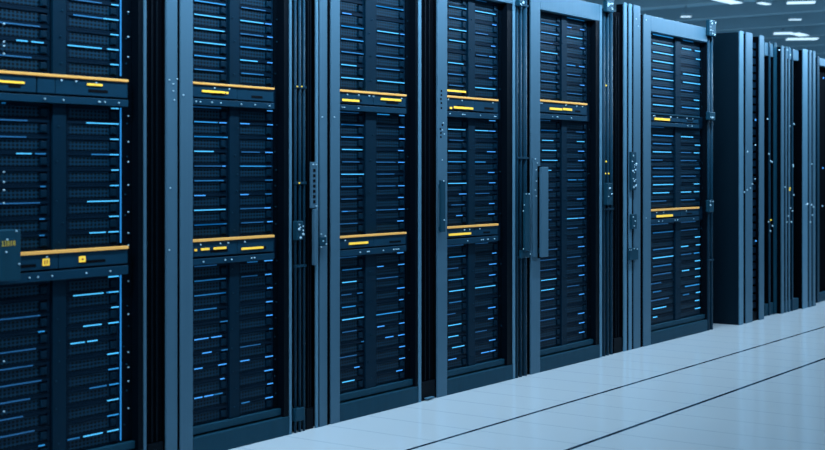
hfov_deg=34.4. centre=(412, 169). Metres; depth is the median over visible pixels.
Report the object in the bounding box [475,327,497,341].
server
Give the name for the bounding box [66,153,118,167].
server
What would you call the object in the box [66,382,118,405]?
server
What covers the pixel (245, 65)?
server
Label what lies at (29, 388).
server
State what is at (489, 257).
server
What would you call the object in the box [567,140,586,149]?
server
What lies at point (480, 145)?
server
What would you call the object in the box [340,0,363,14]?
server
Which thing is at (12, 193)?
server
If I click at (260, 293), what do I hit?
server
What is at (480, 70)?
server
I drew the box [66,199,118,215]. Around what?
server
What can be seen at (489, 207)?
server
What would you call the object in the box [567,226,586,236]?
server
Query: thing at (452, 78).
server
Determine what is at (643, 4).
ceiling beam
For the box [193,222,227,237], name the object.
server
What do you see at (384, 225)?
server
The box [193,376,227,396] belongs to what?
server
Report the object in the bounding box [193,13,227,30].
server
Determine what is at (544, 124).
server
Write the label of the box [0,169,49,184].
server
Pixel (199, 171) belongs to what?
server
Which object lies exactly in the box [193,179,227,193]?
server
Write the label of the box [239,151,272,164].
server
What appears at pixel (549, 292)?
server
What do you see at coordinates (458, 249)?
server
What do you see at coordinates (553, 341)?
server
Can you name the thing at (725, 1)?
ceiling light
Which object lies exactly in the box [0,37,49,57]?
server
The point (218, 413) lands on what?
server
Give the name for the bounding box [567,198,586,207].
server
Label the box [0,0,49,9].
server
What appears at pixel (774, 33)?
diffuser
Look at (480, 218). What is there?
server
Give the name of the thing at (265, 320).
server
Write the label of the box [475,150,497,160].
server
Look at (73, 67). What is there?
server
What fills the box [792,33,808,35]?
diffuser
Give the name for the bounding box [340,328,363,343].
server
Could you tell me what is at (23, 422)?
server
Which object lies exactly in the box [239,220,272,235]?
server
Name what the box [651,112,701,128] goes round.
control unit
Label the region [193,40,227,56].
server
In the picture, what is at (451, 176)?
server
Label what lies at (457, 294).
server
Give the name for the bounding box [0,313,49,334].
server
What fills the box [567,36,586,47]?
server
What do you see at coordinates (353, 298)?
server
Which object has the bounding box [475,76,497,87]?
server
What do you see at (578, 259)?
server
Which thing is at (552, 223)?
server
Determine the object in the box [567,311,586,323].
server
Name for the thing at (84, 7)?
server
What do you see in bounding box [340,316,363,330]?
server
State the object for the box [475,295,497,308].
server
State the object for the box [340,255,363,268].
server
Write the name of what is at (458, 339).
server
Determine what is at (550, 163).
server
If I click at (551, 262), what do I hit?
server
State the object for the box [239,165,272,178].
server
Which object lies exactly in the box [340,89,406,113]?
control unit
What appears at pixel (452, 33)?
server
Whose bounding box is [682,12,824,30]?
ceiling beam
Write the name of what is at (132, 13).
rack
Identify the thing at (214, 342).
server
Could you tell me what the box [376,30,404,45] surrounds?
server
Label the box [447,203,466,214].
server
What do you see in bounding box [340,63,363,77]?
server
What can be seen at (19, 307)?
server
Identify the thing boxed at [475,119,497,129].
server
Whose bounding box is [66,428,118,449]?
server
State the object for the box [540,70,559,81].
server
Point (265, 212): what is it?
server
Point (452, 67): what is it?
server
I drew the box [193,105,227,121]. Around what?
server
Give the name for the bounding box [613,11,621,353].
filler panel
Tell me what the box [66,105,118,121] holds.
server
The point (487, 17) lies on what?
server
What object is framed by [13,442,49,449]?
server
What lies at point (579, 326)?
server
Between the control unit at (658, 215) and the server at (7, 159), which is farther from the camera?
the control unit at (658, 215)
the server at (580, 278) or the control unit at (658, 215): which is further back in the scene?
the control unit at (658, 215)
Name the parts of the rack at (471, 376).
post, handle, short orange trim, sill, frame, frame, mounting rail, edge trim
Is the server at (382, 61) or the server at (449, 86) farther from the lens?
the server at (449, 86)
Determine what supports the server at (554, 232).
in the rack at (538, 360)
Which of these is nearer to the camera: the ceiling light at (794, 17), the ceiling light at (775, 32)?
the ceiling light at (794, 17)
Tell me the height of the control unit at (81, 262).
0.113 m
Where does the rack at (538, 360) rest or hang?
on the floor
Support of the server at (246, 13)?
in the rack at (179, 432)
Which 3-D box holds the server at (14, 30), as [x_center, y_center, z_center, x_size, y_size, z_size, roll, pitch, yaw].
[-1.601,-0.517,5.064,0.373,0.059,0.256,0,0,35]
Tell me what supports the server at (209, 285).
in the rack at (179, 432)
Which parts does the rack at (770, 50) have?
frame, frame, post, post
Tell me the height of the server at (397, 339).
0.060 m
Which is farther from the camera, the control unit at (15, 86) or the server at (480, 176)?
the server at (480, 176)
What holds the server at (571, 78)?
in the rack at (538, 360)
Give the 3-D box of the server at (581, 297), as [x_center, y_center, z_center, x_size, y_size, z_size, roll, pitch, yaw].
[0.900,0.821,8.594,0.373,0.060,0.277,0,0,35]
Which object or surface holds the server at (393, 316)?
in the rack at (329, 406)
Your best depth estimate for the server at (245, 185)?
6.02 m
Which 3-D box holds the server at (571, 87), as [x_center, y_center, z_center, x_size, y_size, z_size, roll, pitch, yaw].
[0.900,-0.521,8.594,0.373,0.058,0.277,0,0,35]
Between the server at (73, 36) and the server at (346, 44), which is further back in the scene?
the server at (346, 44)
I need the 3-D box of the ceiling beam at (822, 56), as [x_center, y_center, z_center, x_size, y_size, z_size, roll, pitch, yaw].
[10.137,-2.868,33.713,13.400,0.219,0.140,0,0,35]
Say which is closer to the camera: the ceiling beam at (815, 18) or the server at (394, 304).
the server at (394, 304)
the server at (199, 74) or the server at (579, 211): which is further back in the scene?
the server at (579, 211)
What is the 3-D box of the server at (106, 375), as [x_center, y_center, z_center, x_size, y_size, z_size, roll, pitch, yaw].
[-1.403,0.820,5.343,0.373,0.060,0.266,0,0,35]
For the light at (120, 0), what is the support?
attached to the rack at (132, 13)
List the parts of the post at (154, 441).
kick plate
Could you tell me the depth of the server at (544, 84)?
8.21 m
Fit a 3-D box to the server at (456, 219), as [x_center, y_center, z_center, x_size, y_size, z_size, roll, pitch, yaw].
[0.085,0.276,7.444,0.373,0.058,0.250,0,0,35]
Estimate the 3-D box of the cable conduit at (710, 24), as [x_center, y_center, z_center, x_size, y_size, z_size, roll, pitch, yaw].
[2.264,0.041,10.147,0.084,2.362,0.155,0,0,35]
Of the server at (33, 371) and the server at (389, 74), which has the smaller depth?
the server at (33, 371)
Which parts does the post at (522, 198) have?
short handle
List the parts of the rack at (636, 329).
post, post, latch plate, post, post, sill, frame, frame, mounting rail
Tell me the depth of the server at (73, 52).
5.24 m
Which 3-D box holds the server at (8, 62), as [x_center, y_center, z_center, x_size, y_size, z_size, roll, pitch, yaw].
[-1.601,-0.398,5.064,0.373,0.059,0.256,0,0,35]
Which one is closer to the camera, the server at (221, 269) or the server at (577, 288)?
the server at (221, 269)
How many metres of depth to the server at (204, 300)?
5.78 m
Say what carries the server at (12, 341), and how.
in the rack at (132, 13)
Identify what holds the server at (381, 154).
in the rack at (329, 406)
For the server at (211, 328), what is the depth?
5.78 m
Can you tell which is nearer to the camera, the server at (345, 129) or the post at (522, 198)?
the server at (345, 129)
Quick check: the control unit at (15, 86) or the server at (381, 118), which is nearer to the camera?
the control unit at (15, 86)
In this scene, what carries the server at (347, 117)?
in the rack at (329, 406)
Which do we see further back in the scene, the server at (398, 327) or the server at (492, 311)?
the server at (492, 311)
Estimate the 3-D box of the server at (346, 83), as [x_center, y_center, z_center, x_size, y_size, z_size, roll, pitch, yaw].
[-0.459,-0.428,6.676,0.373,0.062,0.236,0,0,35]
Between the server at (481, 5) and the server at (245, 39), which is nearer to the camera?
the server at (245, 39)
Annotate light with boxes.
[120,0,120,75]
[120,108,120,242]
[120,275,120,440]
[680,5,691,16]
[715,0,742,3]
[756,0,771,4]
[773,27,792,34]
[785,36,818,39]
[786,0,815,3]
[788,13,801,19]
[792,25,809,35]
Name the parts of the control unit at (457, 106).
plate, rail, orange trim, plate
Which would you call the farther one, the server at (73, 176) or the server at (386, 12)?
the server at (386, 12)
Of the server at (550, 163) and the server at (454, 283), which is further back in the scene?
the server at (550, 163)
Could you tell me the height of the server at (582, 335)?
0.060 m
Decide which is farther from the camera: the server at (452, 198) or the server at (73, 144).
the server at (452, 198)
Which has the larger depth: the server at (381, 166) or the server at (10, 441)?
the server at (381, 166)
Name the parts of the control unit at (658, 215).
plate, orange trim, rail, plate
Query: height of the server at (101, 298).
0.060 m
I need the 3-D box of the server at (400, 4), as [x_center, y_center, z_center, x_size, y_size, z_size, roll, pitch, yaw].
[-0.261,-0.871,6.955,0.373,0.062,0.257,0,0,35]
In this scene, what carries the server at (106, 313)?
in the rack at (132, 13)
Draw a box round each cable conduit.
[598,0,613,355]
[703,19,715,330]
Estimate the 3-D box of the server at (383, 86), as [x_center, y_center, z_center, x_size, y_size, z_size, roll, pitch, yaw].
[-0.261,-0.428,6.955,0.373,0.062,0.257,0,0,35]
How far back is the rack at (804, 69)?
11.77 m
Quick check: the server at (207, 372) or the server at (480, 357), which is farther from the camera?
the server at (480, 357)
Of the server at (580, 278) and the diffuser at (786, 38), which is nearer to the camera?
the server at (580, 278)
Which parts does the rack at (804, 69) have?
post, post, post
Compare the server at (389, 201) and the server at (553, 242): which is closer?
the server at (389, 201)
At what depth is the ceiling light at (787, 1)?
21.68 m
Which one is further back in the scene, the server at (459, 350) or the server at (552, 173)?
the server at (552, 173)
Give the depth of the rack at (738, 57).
10.57 m
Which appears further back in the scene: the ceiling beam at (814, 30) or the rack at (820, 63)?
the ceiling beam at (814, 30)
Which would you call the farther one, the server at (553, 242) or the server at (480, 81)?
the server at (553, 242)
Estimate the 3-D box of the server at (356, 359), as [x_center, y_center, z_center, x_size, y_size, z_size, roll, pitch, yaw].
[-0.459,0.944,6.676,0.373,0.060,0.236,0,0,35]
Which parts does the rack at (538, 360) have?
post, bar handle, sill, frame, frame, mounting rail, edge trim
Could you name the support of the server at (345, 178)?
in the rack at (329, 406)
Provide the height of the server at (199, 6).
0.058 m
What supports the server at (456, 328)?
in the rack at (471, 376)
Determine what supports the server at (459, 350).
in the rack at (471, 376)
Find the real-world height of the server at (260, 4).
0.058 m
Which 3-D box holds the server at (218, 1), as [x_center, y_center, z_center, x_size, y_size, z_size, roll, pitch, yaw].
[-1.033,-0.761,5.866,0.373,0.058,0.250,0,0,35]
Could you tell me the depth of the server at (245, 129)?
6.02 m
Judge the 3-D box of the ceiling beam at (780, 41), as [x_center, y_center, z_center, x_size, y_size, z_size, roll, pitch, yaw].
[7.709,-2.868,30.286,13.400,0.219,0.140,0,0,35]
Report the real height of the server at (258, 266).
0.061 m
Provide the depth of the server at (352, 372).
6.59 m
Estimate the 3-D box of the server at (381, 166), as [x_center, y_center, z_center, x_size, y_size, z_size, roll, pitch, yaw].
[-0.261,-0.016,6.955,0.373,0.060,0.257,0,0,35]
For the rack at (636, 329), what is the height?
2.350 m
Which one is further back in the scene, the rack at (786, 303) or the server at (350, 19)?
the rack at (786, 303)
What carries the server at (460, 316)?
in the rack at (471, 376)
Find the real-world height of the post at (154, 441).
2.280 m
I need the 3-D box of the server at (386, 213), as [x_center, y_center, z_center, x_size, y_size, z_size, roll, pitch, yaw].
[-0.261,0.228,6.955,0.373,0.060,0.257,0,0,35]
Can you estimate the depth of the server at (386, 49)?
6.86 m
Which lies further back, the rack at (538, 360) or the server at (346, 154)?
the rack at (538, 360)
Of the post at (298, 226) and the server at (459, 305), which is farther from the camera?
the server at (459, 305)
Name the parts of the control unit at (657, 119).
plate, rail, trim, plate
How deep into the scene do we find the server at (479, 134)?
7.62 m
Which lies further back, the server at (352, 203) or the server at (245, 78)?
the server at (352, 203)
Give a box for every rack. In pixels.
[0,0,145,449]
[162,0,291,449]
[310,0,420,427]
[433,0,514,397]
[527,0,601,374]
[616,2,706,350]
[713,31,763,324]
[764,42,776,315]
[777,45,797,313]
[793,49,815,308]
[816,56,824,302]
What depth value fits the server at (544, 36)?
8.21 m
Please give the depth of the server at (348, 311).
6.59 m
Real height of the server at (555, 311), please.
0.060 m
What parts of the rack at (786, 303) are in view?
post, post, post, frame, post, frame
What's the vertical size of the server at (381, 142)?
0.060 m
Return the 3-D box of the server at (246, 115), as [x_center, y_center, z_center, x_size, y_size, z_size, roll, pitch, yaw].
[-0.855,-0.245,6.118,0.373,0.062,0.231,0,0,35]
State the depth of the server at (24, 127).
4.97 m
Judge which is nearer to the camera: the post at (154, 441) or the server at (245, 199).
the post at (154, 441)
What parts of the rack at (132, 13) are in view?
mounting rail, sill, edge trim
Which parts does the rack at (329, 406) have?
latch plate, edge trim, latch lever, post, post, sill, frame, mounting rail, edge trim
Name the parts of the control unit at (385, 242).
plate, rail, orange trim, plate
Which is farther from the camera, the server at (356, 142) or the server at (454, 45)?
the server at (454, 45)
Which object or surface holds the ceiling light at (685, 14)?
hanging from the ceiling
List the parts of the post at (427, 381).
kick plate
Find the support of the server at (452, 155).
in the rack at (471, 376)
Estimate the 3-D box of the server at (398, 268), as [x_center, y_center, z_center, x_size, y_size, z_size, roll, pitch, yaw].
[-0.261,0.516,6.955,0.373,0.060,0.257,0,0,35]
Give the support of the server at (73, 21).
in the rack at (132, 13)
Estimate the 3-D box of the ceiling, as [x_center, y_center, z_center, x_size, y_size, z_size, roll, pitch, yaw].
[6.414,-3.028,21.191,22.000,0.100,50.000,0,0,35]
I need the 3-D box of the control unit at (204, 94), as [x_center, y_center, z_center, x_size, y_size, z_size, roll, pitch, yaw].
[-0.911,-0.327,5.966,0.346,0.097,0.557,0,0,35]
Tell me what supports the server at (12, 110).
in the rack at (132, 13)
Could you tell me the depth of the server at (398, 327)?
6.86 m
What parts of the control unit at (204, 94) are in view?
plate, rail, orange trim, plate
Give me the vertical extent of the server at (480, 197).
0.058 m
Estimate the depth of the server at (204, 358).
5.78 m
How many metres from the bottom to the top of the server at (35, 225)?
0.060 m
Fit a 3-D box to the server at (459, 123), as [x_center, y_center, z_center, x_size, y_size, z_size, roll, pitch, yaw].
[0.085,-0.260,7.444,0.373,0.058,0.250,0,0,35]
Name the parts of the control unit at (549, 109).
plate, orange trim, rail, plate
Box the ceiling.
[615,0,824,21]
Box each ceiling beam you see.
[581,0,748,10]
[640,0,824,20]
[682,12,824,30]
[716,24,824,38]
[764,35,824,46]
[784,45,824,53]
[816,53,824,58]
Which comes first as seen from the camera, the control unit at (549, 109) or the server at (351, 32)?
the server at (351, 32)
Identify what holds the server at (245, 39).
in the rack at (179, 432)
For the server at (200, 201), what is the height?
0.062 m
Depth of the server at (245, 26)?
6.02 m
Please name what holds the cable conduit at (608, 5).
on the floor
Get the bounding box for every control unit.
[0,70,128,106]
[0,246,128,284]
[193,82,274,108]
[193,234,274,265]
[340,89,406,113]
[340,232,406,256]
[447,95,499,119]
[447,223,499,244]
[540,99,588,121]
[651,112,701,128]
[651,206,701,223]
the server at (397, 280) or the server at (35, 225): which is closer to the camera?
the server at (35, 225)
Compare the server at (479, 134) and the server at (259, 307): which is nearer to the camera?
the server at (259, 307)
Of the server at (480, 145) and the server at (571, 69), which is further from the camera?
the server at (571, 69)
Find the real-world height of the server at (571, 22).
0.058 m
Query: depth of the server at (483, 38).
7.62 m
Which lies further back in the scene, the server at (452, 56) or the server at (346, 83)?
the server at (452, 56)
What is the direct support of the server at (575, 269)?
in the rack at (538, 360)
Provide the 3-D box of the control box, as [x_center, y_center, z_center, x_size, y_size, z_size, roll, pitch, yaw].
[-1.495,0.309,4.803,0.074,0.184,0.152,0,0,35]
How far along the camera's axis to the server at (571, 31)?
8.50 m
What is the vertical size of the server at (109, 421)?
0.060 m
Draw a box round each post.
[146,0,162,449]
[292,0,306,432]
[421,0,434,400]
[511,0,530,377]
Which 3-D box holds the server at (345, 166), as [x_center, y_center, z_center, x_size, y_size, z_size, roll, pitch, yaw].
[-0.459,-0.016,6.676,0.373,0.060,0.236,0,0,35]
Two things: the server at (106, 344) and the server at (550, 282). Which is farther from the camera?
the server at (550, 282)
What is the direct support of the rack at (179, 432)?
on the floor
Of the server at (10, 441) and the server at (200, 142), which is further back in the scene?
the server at (200, 142)
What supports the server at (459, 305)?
in the rack at (471, 376)
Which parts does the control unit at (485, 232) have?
plate, rail, orange trim, plate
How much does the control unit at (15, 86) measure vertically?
0.109 m
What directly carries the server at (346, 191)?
in the rack at (329, 406)
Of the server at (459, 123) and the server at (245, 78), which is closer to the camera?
the server at (245, 78)
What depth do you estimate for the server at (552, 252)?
8.25 m
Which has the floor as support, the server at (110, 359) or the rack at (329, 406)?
the rack at (329, 406)
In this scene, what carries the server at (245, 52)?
in the rack at (179, 432)
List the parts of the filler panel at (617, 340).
kick plate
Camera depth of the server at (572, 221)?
8.50 m
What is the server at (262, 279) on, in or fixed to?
in the rack at (179, 432)
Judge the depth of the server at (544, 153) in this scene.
8.21 m
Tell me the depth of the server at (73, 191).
5.24 m
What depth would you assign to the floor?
6.79 m
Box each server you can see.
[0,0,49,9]
[0,5,49,25]
[0,21,49,41]
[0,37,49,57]
[0,53,49,72]
[0,101,49,119]
[0,118,49,135]
[0,135,49,151]
[0,152,49,167]
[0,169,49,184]
[0,185,49,201]
[0,201,49,218]
[0,217,49,233]
[0,281,49,300]
[0,297,49,317]
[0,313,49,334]
[0,329,49,350]
[0,345,49,367]
[0,361,49,384]
[0,377,49,401]
[0,393,49,417]
[0,410,49,434]
[0,426,49,449]
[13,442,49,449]
[21,233,49,250]
[66,0,118,18]
[66,13,118,33]
[66,28,118,48]
[66,44,118,62]
[66,59,118,78]
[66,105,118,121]
[66,121,118,137]
[66,137,118,152]
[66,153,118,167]
[66,169,118,183]
[66,184,118,199]
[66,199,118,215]
[66,215,118,231]
[66,230,118,247]
[66,275,118,294]
[66,290,118,310]
[66,305,118,326]
[66,320,118,342]
[66,336,118,358]
[66,351,118,373]
[66,366,118,389]
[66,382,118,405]
[66,397,118,421]
[66,412,118,437]
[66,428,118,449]
[92,0,118,3]
[193,0,227,16]
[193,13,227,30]
[193,26,227,43]
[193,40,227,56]
[193,54,227,69]
[193,68,227,83]
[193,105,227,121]
[193,120,227,135]
[193,135,227,149]
[193,150,227,164]
[193,165,227,178]
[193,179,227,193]
[193,193,227,208]
[193,208,227,223]
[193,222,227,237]
[193,263,227,279]
[193,277,227,293]
[193,291,227,308]
[193,305,227,323]
[193,319,227,337]
[193,334,227,352]
[193,348,227,367]
[193,362,227,381]
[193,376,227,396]
[193,391,227,411]
[193,405,227,425]
[204,0,227,3]
[239,0,272,9]
[239,6,272,22]
[239,19,272,35]
[239,32,272,48]
[239,45,272,61]
[239,58,272,73]
[239,72,272,86]
[239,108,272,123]
[239,122,272,136]
[239,136,272,150]
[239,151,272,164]
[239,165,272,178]
[239,179,272,192]
[239,193,272,206]
[239,206,272,221]
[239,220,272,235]
[239,259,272,274]
[239,273,272,289]
[239,286,272,303]
[239,300,272,317]
[239,313,272,331]
[239,327,272,345]
[239,341,272,359]
[239,354,272,373]
[239,368,272,387]
[239,382,272,401]
[239,395,272,415]
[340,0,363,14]
[340,11,363,27]
[340,24,363,39]
[340,37,363,52]
[340,50,363,65]
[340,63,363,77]
[340,76,363,90]
[340,111,363,123]
[340,123,363,135]
[340,136,363,148]
[340,148,363,160]
[340,161,363,172]
[340,173,363,184]
[340,185,363,197]
[340,197,363,209]
[340,209,363,222]
[340,222,363,234]
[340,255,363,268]
[340,267,363,280]
[340,279,363,293]
[340,291,363,305]
[340,303,363,318]
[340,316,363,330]
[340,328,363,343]
[340,340,363,355]
[340,352,363,368]
[340,365,363,380]
[340,377,363,393]
[376,0,404,8]
[376,5,404,20]
[376,17,404,32]
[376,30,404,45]
[376,42,404,57]
[376,55,404,69]
[376,67,404,81]
[376,79,404,93]
[376,113,404,125]
[376,125,404,137]
[376,137,404,148]
[376,149,404,160]
[376,161,404,172]
[376,173,404,184]
[376,185,404,196]
[376,196,404,208]
[376,208,404,220]
[376,220,404,232]
[376,251,404,264]
[376,263,404,276]
[376,275,404,289]
[376,286,404,301]
[376,298,404,313]
[376,310,404,325]
[376,321,404,337]
[376,333,404,349]
[376,345,404,361]
[376,357,404,373]
[376,368,404,385]
[447,0,466,7]
[447,5,466,18]
[447,16,466,29]
[447,27,466,40]
[447,39,466,51]
[447,50,466,62]
[447,61,466,73]
[447,73,466,85]
[447,84,466,96]
[447,117,466,128]
[447,128,466,138]
[447,139,466,149]
[447,150,466,160]
[447,161,466,170]
[447,172,466,181]
[447,182,466,192]
[447,193,466,203]
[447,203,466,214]
[447,214,466,225]
[447,244,466,255]
[447,255,466,267]
[447,266,466,278]
[447,277,466,289]
[447,288,466,301]
[447,299,466,312]
[447,310,466,324]
[447,322,466,335]
[447,333,466,346]
[447,344,466,358]
[447,355,466,369]
[475,0,497,13]
[475,10,497,23]
[475,21,497,34]
[475,32,497,45]
[475,43,497,55]
[475,54,497,66]
[475,65,497,77]
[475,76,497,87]
[475,86,497,98]
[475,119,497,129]
[475,129,497,140]
[475,140,497,150]
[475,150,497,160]
[475,161,497,170]
[475,171,497,181]
[475,182,497,191]
[475,192,497,202]
[475,202,497,212]
[475,213,497,223]
[475,241,497,253]
[475,252,497,264]
[475,262,497,275]
[475,273,497,286]
[475,284,497,297]
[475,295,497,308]
[475,305,497,319]
[475,316,497,330]
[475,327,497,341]
[475,338,497,352]
[475,349,497,363]
[540,12,559,24]
[540,21,559,33]
[540,31,559,43]
[540,41,559,52]
[540,51,559,62]
[540,60,559,71]
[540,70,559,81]
[540,80,559,90]
[540,90,559,100]
[540,119,559,129]
[540,129,559,139]
[540,139,559,149]
[540,149,559,158]
[540,159,559,168]
[540,248,559,258]
[540,257,559,268]
[540,267,559,278]
[540,277,559,289]
[540,287,559,299]
[540,297,559,309]
[540,306,559,319]
[540,316,559,329]
[540,326,559,339]
[540,336,559,349]
[548,169,559,178]
[548,179,559,188]
[548,189,559,198]
[548,199,559,208]
[548,208,559,218]
[548,218,559,228]
[548,228,559,238]
[548,238,559,248]
[567,17,586,29]
[567,26,586,38]
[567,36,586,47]
[567,45,586,56]
[567,54,586,65]
[567,64,586,75]
[567,73,586,84]
[567,83,586,93]
[567,92,586,102]
[567,121,586,130]
[567,131,586,140]
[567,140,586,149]
[567,150,586,159]
[567,160,586,168]
[567,169,586,178]
[567,179,586,188]
[567,188,586,197]
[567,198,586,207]
[567,207,586,217]
[567,217,586,226]
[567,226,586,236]
[567,236,586,246]
[567,245,586,255]
[567,255,586,265]
[567,264,586,275]
[567,273,586,285]
[567,283,586,294]
[567,292,586,304]
[567,302,586,314]
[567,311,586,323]
[567,321,586,333]
[567,330,586,343]
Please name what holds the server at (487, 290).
in the rack at (471, 376)
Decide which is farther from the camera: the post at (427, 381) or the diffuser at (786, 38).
the diffuser at (786, 38)
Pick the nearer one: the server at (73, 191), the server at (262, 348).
the server at (73, 191)
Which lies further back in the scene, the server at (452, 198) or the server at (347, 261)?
the server at (452, 198)
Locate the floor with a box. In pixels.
[229,301,824,449]
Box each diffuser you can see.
[773,32,792,34]
[786,38,818,39]
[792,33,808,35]
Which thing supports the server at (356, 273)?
in the rack at (329, 406)
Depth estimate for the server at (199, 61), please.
5.78 m
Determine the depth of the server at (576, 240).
8.50 m
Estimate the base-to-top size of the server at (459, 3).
0.061 m
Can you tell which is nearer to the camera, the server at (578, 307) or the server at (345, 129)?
the server at (345, 129)
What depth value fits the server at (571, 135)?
8.51 m
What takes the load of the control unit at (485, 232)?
attached to the rack at (471, 376)
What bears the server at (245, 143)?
in the rack at (179, 432)
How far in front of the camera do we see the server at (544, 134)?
8.22 m
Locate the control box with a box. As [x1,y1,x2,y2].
[0,229,20,281]
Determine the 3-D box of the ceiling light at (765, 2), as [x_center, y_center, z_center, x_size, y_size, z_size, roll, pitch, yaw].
[5.776,-2.853,21.873,0.120,0.250,0.300,0,0,44]
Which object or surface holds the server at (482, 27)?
in the rack at (471, 376)
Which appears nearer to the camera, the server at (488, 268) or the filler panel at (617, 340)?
the server at (488, 268)
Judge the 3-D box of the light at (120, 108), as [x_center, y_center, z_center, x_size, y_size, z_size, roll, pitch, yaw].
[-1.173,0.021,5.350,0.004,0.543,0.005,0,0,35]
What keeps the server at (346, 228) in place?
in the rack at (329, 406)
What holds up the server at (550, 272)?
in the rack at (538, 360)
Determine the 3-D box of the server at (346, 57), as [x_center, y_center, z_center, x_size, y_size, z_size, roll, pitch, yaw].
[-0.459,-0.555,6.676,0.373,0.062,0.236,0,0,35]
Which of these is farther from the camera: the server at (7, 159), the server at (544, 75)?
the server at (544, 75)
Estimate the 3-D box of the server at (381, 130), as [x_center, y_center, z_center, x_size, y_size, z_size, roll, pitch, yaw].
[-0.261,-0.199,6.955,0.373,0.060,0.257,0,0,35]
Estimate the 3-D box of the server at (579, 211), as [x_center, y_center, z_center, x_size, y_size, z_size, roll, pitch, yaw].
[0.900,0.271,8.594,0.373,0.060,0.277,0,0,35]
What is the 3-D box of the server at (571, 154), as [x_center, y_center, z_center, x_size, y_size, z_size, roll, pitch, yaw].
[0.900,-0.096,8.594,0.373,0.060,0.277,0,0,35]
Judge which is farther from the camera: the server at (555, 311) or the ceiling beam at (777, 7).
the ceiling beam at (777, 7)
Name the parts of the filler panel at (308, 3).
kick plate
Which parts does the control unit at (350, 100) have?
plate, rail, orange trim, plate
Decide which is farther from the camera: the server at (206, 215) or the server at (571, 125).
the server at (571, 125)
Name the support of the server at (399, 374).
in the rack at (329, 406)
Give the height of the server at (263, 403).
0.061 m
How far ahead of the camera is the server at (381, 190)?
6.85 m
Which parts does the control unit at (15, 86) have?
plate, plate, rail, orange trim, plate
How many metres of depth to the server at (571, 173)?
8.50 m
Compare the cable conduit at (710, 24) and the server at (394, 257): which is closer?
the server at (394, 257)
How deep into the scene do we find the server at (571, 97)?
8.50 m
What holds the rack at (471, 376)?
on the floor
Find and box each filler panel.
[301,0,312,429]
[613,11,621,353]
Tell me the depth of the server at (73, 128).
5.24 m
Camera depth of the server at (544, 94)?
8.21 m
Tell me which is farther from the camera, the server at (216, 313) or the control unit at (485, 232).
the control unit at (485, 232)
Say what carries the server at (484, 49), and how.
in the rack at (471, 376)
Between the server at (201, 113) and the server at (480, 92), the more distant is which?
the server at (480, 92)
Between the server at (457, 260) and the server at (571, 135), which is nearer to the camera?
the server at (457, 260)
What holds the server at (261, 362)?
in the rack at (179, 432)
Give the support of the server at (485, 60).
in the rack at (471, 376)
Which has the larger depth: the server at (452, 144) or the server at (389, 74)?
the server at (452, 144)
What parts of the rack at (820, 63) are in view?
post, frame, frame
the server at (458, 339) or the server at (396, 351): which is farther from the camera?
the server at (458, 339)
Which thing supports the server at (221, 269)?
in the rack at (179, 432)
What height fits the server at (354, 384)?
0.060 m
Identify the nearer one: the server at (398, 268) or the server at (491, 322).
the server at (398, 268)
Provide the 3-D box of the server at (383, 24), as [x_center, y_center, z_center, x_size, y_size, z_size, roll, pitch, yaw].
[-0.261,-0.745,6.955,0.373,0.062,0.257,0,0,35]
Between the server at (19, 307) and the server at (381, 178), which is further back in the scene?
the server at (381, 178)
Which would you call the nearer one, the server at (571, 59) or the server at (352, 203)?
the server at (352, 203)
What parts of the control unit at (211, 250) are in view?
plate, rail, orange trim, plate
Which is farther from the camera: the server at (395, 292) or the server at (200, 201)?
the server at (395, 292)
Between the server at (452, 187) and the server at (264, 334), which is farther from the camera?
the server at (452, 187)
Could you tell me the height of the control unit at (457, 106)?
0.115 m
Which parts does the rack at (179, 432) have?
post, post, sill, frame, mounting rail, edge trim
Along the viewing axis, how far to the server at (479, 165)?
7.62 m
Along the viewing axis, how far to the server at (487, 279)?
7.62 m
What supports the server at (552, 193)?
in the rack at (538, 360)
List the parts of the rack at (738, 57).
panel, post, post, kick plate, post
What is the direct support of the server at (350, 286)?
in the rack at (329, 406)
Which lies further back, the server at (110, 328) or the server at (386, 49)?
the server at (386, 49)
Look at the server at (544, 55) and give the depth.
8.21 m
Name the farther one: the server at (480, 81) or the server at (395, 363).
the server at (480, 81)
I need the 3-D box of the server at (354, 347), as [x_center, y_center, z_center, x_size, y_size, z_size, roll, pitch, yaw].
[-0.459,0.883,6.676,0.373,0.060,0.236,0,0,35]
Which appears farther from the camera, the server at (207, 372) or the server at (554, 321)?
the server at (554, 321)
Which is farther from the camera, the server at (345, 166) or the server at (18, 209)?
the server at (345, 166)
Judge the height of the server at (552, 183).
0.060 m
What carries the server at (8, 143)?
in the rack at (132, 13)
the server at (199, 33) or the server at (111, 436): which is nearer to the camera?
the server at (111, 436)
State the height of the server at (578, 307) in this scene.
0.060 m
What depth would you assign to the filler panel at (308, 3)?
6.28 m
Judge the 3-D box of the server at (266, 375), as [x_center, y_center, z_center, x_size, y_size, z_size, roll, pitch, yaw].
[-0.855,0.940,6.118,0.373,0.061,0.231,0,0,35]
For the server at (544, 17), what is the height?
0.058 m
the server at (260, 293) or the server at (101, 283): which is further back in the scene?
the server at (260, 293)
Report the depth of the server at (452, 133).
7.36 m
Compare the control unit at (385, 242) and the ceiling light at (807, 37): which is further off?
the ceiling light at (807, 37)
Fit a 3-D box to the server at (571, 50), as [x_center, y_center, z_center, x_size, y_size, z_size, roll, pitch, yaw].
[0.900,-0.758,8.594,0.373,0.058,0.277,0,0,35]
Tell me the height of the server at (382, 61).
0.062 m
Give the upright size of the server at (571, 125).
0.060 m
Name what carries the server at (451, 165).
in the rack at (471, 376)
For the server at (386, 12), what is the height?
0.062 m
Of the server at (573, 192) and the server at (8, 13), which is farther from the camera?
the server at (573, 192)
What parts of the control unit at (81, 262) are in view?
plate, rail, orange trim, plate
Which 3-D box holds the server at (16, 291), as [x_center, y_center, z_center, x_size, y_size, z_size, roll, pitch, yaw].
[-1.601,0.451,5.064,0.373,0.060,0.256,0,0,35]

